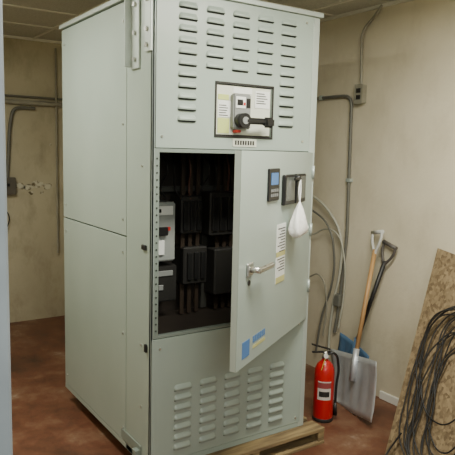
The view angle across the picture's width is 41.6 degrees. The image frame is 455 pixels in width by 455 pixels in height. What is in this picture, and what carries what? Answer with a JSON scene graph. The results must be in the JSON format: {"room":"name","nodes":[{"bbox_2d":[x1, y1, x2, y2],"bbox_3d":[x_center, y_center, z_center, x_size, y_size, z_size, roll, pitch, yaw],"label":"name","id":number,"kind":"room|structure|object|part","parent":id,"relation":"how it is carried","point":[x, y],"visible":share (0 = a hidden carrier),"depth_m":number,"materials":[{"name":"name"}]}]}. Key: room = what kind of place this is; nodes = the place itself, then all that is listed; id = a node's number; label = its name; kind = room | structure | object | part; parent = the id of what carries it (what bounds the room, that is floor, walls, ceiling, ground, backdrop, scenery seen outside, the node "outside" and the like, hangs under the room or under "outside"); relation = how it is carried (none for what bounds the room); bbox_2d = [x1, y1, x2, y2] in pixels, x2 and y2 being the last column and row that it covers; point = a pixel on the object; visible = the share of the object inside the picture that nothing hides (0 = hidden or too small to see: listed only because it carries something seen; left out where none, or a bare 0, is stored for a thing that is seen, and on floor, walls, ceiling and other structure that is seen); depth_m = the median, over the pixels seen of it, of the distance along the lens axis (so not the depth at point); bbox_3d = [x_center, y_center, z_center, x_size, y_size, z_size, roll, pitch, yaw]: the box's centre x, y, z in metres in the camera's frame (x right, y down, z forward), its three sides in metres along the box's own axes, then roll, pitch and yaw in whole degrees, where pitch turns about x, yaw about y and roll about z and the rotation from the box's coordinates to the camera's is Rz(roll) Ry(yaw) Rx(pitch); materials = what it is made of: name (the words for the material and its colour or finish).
{"room":"electrical room","nodes":[
{"label":"electrical room","id":0,"kind":"room"},
{"bbox_2d":[3,37,65,322],"bbox_3d":[-2.012,-0.422,5.641,3.330,2.670,0.100,-3,9,-34],"label":"wall","id":1,"kind":"structure","parent":0,"point":[35,266],"depth_m":5.70,"materials":[{"name":"beige paint"}]},
{"bbox_2d":[6,177,15,225],"bbox_3d":[-2.031,-0.209,5.553,0.130,0.511,0.075,-3,9,-34],"label":"switch box","id":2,"kind":"object","parent":1,"relation":"attached to","point":[11,181],"visible":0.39,"depth_m":5.53,"materials":[{"name":"grey metal"}]},
{"bbox_2d":[4,48,62,252],"bbox_3d":[-2.226,-0.685,5.368,2.400,1.950,0.048,-3,9,-34],"label":"conduit","id":3,"kind":"object","parent":1,"relation":"attached to","point":[55,104],"visible":0.79,"depth_m":5.59,"materials":[{"name":"grey metal"}]},
{"bbox_2d":[16,143,51,194],"bbox_3d":[-1.846,-0.553,5.671,0.366,0.492,0.001,-3,9,-34],"label":"plaster patch","id":4,"kind":"object","parent":1,"relation":"attached to","point":[37,184],"visible":1,"depth_m":5.70,"materials":[{"name":"white paint"}]},
{"bbox_2d":[2,0,394,41],"bbox_3d":[-0.660,-1.493,3.507,3.530,0.060,4.860,-3,9,-34],"label":"ceiling","id":5,"kind":"structure","parent":0,"point":[11,14],"depth_m":4.32,"materials":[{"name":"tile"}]},
{"bbox_2d":[10,315,396,454],"bbox_3d":[0.023,1.384,2.742,3.530,0.080,7.560,-3,9,-34],"label":"floor","id":6,"kind":"structure","parent":0,"point":[48,419],"depth_m":3.81,"materials":[{"name":"paint"}]},
{"bbox_2d":[206,416,323,454],"bbox_3d":[-0.204,1.160,3.756,0.994,0.097,1.305,-3,9,-34],"label":"wooden pallet","id":7,"kind":"object","parent":6,"relation":"on","point":[310,434],"visible":0.1,"depth_m":3.37,"materials":[{"name":"brown wood"}]},
{"bbox_2d":[59,0,323,454],"bbox_3d":[-0.166,-0.053,3.377,1.052,2.400,1.769,-3,9,-34],"label":"tall cabinet","id":8,"kind":"object","parent":7,"relation":"on","point":[189,126],"visible":1,"depth_m":3.09,"materials":[{"name":"metal"}]},
{"bbox_3d":[-0.699,-0.006,3.324,0.012,2.295,1.248,-3,9,-34],"label":"panel","id":9,"kind":"part","parent":8,"relation":"part of","materials":[{"name":"paint"}]},
{"bbox_3d":[-0.357,0.299,3.383,0.105,0.110,0.010,-3,9,-34],"label":"interior breaker trim","id":10,"kind":"part","parent":8,"relation":"part of","materials":[{"name":"grey plastic"}]},
{"bbox_3d":[-0.361,0.018,3.299,0.135,0.270,0.017,-3,9,-34],"label":"interior breaker trim","id":11,"kind":"part","parent":8,"relation":"part of","materials":[{"name":"white plastic"}]},
{"bbox_3d":[-0.318,1.093,3.740,0.995,0.028,1.250,-3,9,-34],"label":"plate","id":12,"kind":"part","parent":8,"relation":"part of","materials":[{"name":"paint"}]},
{"bbox_3d":[0.024,0.835,3.180,0.959,0.638,0.014,-3,9,-34],"label":"panel","id":13,"kind":"part","parent":8,"relation":"part of","materials":[{"name":"paint"}]},
{"bbox_3d":[0.061,-0.745,2.977,0.932,0.708,0.014,-3,9,-34],"label":"panel","id":14,"kind":"part","parent":8,"relation":"part of","materials":[{"name":"paint"}]},
{"bbox_3d":[0.081,-0.586,3.018,0.328,0.238,0.008,-3,9,-34],"label":"control plate","id":15,"kind":"part","parent":8,"relation":"part of","materials":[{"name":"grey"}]},
{"bbox_3d":[0.153,-0.528,2.978,0.160,0.032,0.022,-3,9,-34],"label":"operating lever","id":16,"kind":"part","parent":8,"relation":"part of","materials":[{"name":"black plastic"}]},
{"bbox_3d":[0.171,0.175,2.622,0.018,0.026,0.175,5,8,25],"label":"door handle lever","id":17,"kind":"part","parent":8,"relation":"part of","materials":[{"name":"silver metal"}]},
{"bbox_3d":[0.346,-0.198,3.010,0.002,0.115,0.294,5,8,25],"label":"door gauge glass","id":18,"kind":"part","parent":8,"relation":"part of","materials":[{"name":"clear glass"}]},
{"bbox_2d":[288,179,308,237],"bbox_3d":[0.358,-0.098,2.981,0.086,0.298,0.159,7,9,37],"label":"cloth bag","id":19,"kind":"object","parent":8,"relation":"hanging from","point":[298,226],"visible":1,"depth_m":2.95,"materials":[{"name":"white fabric"}]},
{"bbox_2d":[311,343,339,422],"bbox_3d":[0.611,0.975,3.784,0.161,0.495,0.131,-3,9,-34],"label":"fire extinguisher","id":20,"kind":"object","parent":6,"relation":"on","point":[324,409],"visible":1,"depth_m":3.75,"materials":[{"name":"red metal"}]},
{"bbox_3d":[0.587,0.748,3.754,0.124,0.007,0.022,16,7,-2],"label":"squeeze lever","id":21,"kind":"part","parent":20,"relation":"part of","materials":[{"name":"black metal"}]},
{"bbox_2d":[330,230,383,422],"bbox_3d":[0.929,0.617,3.916,0.284,1.184,0.617,-1,8,-18],"label":"snow shovel","id":22,"kind":"object","parent":6,"relation":"on","point":[356,388],"visible":0.98,"depth_m":3.92,"materials":[{"name":"metal"}]},
{"bbox_2d":[349,348,359,380],"bbox_3d":[0.833,0.900,3.928,0.040,0.214,0.097,6,8,30],"label":"socket","id":23,"kind":"object","parent":22,"relation":"attached to","point":[355,358],"depth_m":3.91,"materials":[{"name":"metal"}]},
{"bbox_2d":[338,240,397,358],"bbox_3d":[0.933,0.618,4.190,0.105,1.113,0.512,-3,9,-34],"label":"snow shovel","id":24,"kind":"object","parent":6,"relation":"on","point":[346,345],"visible":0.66,"depth_m":4.11,"materials":[{"name":"blue"}]},
{"bbox_2d":[350,337,355,353],"bbox_3d":[0.891,0.875,4.227,0.040,0.208,0.093,-5,10,-40],"label":"socket","id":25,"kind":"object","parent":24,"relation":"attached to","point":[352,343],"depth_m":4.21,"materials":[{"name":"blue"}]},
{"bbox_2d":[385,248,454,454],"bbox_3d":[1.277,0.743,3.263,0.588,1.118,0.820,-3,9,-34],"label":"plywood sheet","id":26,"kind":"object","parent":6,"relation":"on","point":[440,293],"visible":0.8,"depth_m":3.38,"materials":[{"name":"brown wood"}]},
{"bbox_2d":[385,306,454,454],"bbox_3d":[1.118,0.860,3.226,0.501,0.890,0.528,5,8,25],"label":"bundle","id":27,"kind":"object","parent":6,"relation":"on","point":[433,388],"visible":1,"depth_m":3.31,"materials":[{"name":"black rubber"}]},
{"bbox_2d":[407,307,454,454],"bbox_3d":[1.100,0.824,3.333,0.408,0.818,0.178,-3,9,-34],"label":"cable","id":28,"kind":"object","parent":27,"relation":"hanging from","point":[433,388],"depth_m":3.33,"materials":[{"name":"black rubber"}]},
{"bbox_2d":[408,309,454,438],"bbox_3d":[1.086,0.836,3.326,0.375,0.794,0.186,-3,9,-34],"label":"cable","id":29,"kind":"object","parent":27,"relation":"hanging from","point":[433,388],"depth_m":3.34,"materials":[{"name":"black rubber"}]},
{"bbox_2d":[408,314,454,454],"bbox_3d":[1.089,0.855,3.313,0.365,0.760,0.212,-3,9,-34],"label":"cable","id":30,"kind":"object","parent":27,"relation":"hanging from","point":[433,388],"depth_m":3.32,"materials":[{"name":"black rubber"}]},
{"bbox_2d":[412,316,454,454],"bbox_3d":[1.145,0.845,3.286,0.428,0.792,0.153,-3,9,-34],"label":"cable","id":31,"kind":"object","parent":27,"relation":"hanging from","point":[433,388],"depth_m":3.30,"materials":[{"name":"black rubber"}]},
{"bbox_2d":[420,327,454,452],"bbox_3d":[1.169,0.850,3.239,0.416,0.795,0.196,-3,9,-34],"label":"cable","id":32,"kind":"object","parent":27,"relation":"hanging from","point":[433,388],"depth_m":3.29,"materials":[{"name":"black rubber"}]},
{"bbox_2d":[421,319,454,454],"bbox_3d":[1.153,0.864,3.256,0.405,0.760,0.177,-3,9,-34],"label":"cable","id":33,"kind":"object","parent":27,"relation":"hanging from","point":[433,388],"depth_m":3.29,"materials":[{"name":"black rubber"}]},
{"bbox_2d":[428,333,454,454],"bbox_3d":[1.180,0.853,3.200,0.390,0.797,0.199,-3,9,-34],"label":"cable","id":34,"kind":"object","parent":27,"relation":"hanging from","point":[433,388],"depth_m":3.27,"materials":[{"name":"black rubber"}]},
{"bbox_2d":[306,0,454,397],"bbox_3d":[1.483,-0.067,3.516,0.100,2.670,7.560,-3,9,-34],"label":"wall","id":35,"kind":"structure","parent":0,"point":[402,186],"depth_m":4.03,"materials":[{"name":"beige paint"}]},
{"bbox_2d":[3,0,412,43],"bbox_3d":[-0.633,-1.446,3.471,3.330,0.021,4.760,-3,9,-34],"label":"trim","id":36,"kind":"structure","parent":35,"relation":"attached to","point":[395,2],"depth_m":4.21,"materials":[{"name":"beige"}]},
{"bbox_2d":[309,195,345,359],"bbox_3d":[0.652,0.335,4.641,0.077,1.309,0.764,-3,9,-34],"label":"cables","id":37,"kind":"object","parent":35,"relation":"attached to","point":[338,300],"visible":0.85,"depth_m":4.42,"materials":[{"name":"grey plastic"}]},
{"bbox_2d":[317,94,352,332],"bbox_3d":[0.591,-0.135,4.730,0.033,1.759,1.035,-3,9,-34],"label":"conduit","id":38,"kind":"object","parent":35,"relation":"attached to","point":[349,180],"visible":0.92,"depth_m":4.30,"materials":[{"name":"grey metal"}]},
{"bbox_2d":[354,84,366,103],"bbox_3d":[0.922,-0.924,4.144,0.051,0.133,0.076,-3,9,-34],"label":"junction box","id":39,"kind":"object","parent":35,"relation":"attached to","point":[360,92],"visible":1,"depth_m":4.12,"materials":[{"name":"grey metal"}]},
{"bbox_2d":[356,88,360,99],"bbox_3d":[0.902,-0.923,4.131,0.002,0.075,0.040,-3,9,-34],"label":"receptacle","id":40,"kind":"object","parent":39,"relation":"attached to","point":[358,90],"depth_m":4.13,"materials":[{"name":"black plastic"}]},
{"bbox_3d":[0.904,-0.923,4.133,0.004,0.133,0.076,-3,9,-34],"label":"plate","id":41,"kind":"part","parent":39,"relation":"part of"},
{"bbox_2d":[360,4,382,83],"bbox_3d":[0.970,-1.231,4.056,0.022,0.519,0.188,-3,9,-34],"label":"conduit","id":42,"kind":"object","parent":35,"relation":"attached to","point":[381,5],"visible":0.94,"depth_m":4.11,"materials":[{"name":"grey metal"}]},
{"bbox_2d":[379,391,398,405],"bbox_3d":[1.123,1.173,4.066,0.016,0.055,0.230,-3,9,-34],"label":"baseboard","id":43,"kind":"structure","parent":35,"relation":"attached to","point":[384,396],"depth_m":4.09,"materials":[{"name":"white"}]},
{"bbox_3d":[0.688,0.155,1.629,3.330,2.670,0.120,-3,9,-34],"label":"wall","id":44,"kind":"structure","parent":0,"visible":0},
{"bbox_2d":[0,0,12,454],"bbox_3d":[-0.395,0.424,0.939,0.078,2.260,0.160,-3,9,-34],"label":"door frame","id":45,"kind":"structure","parent":44,"relation":"attached to","point":[6,446],"depth_m":0.85,"materials":[{"name":"paint"}]}
]}

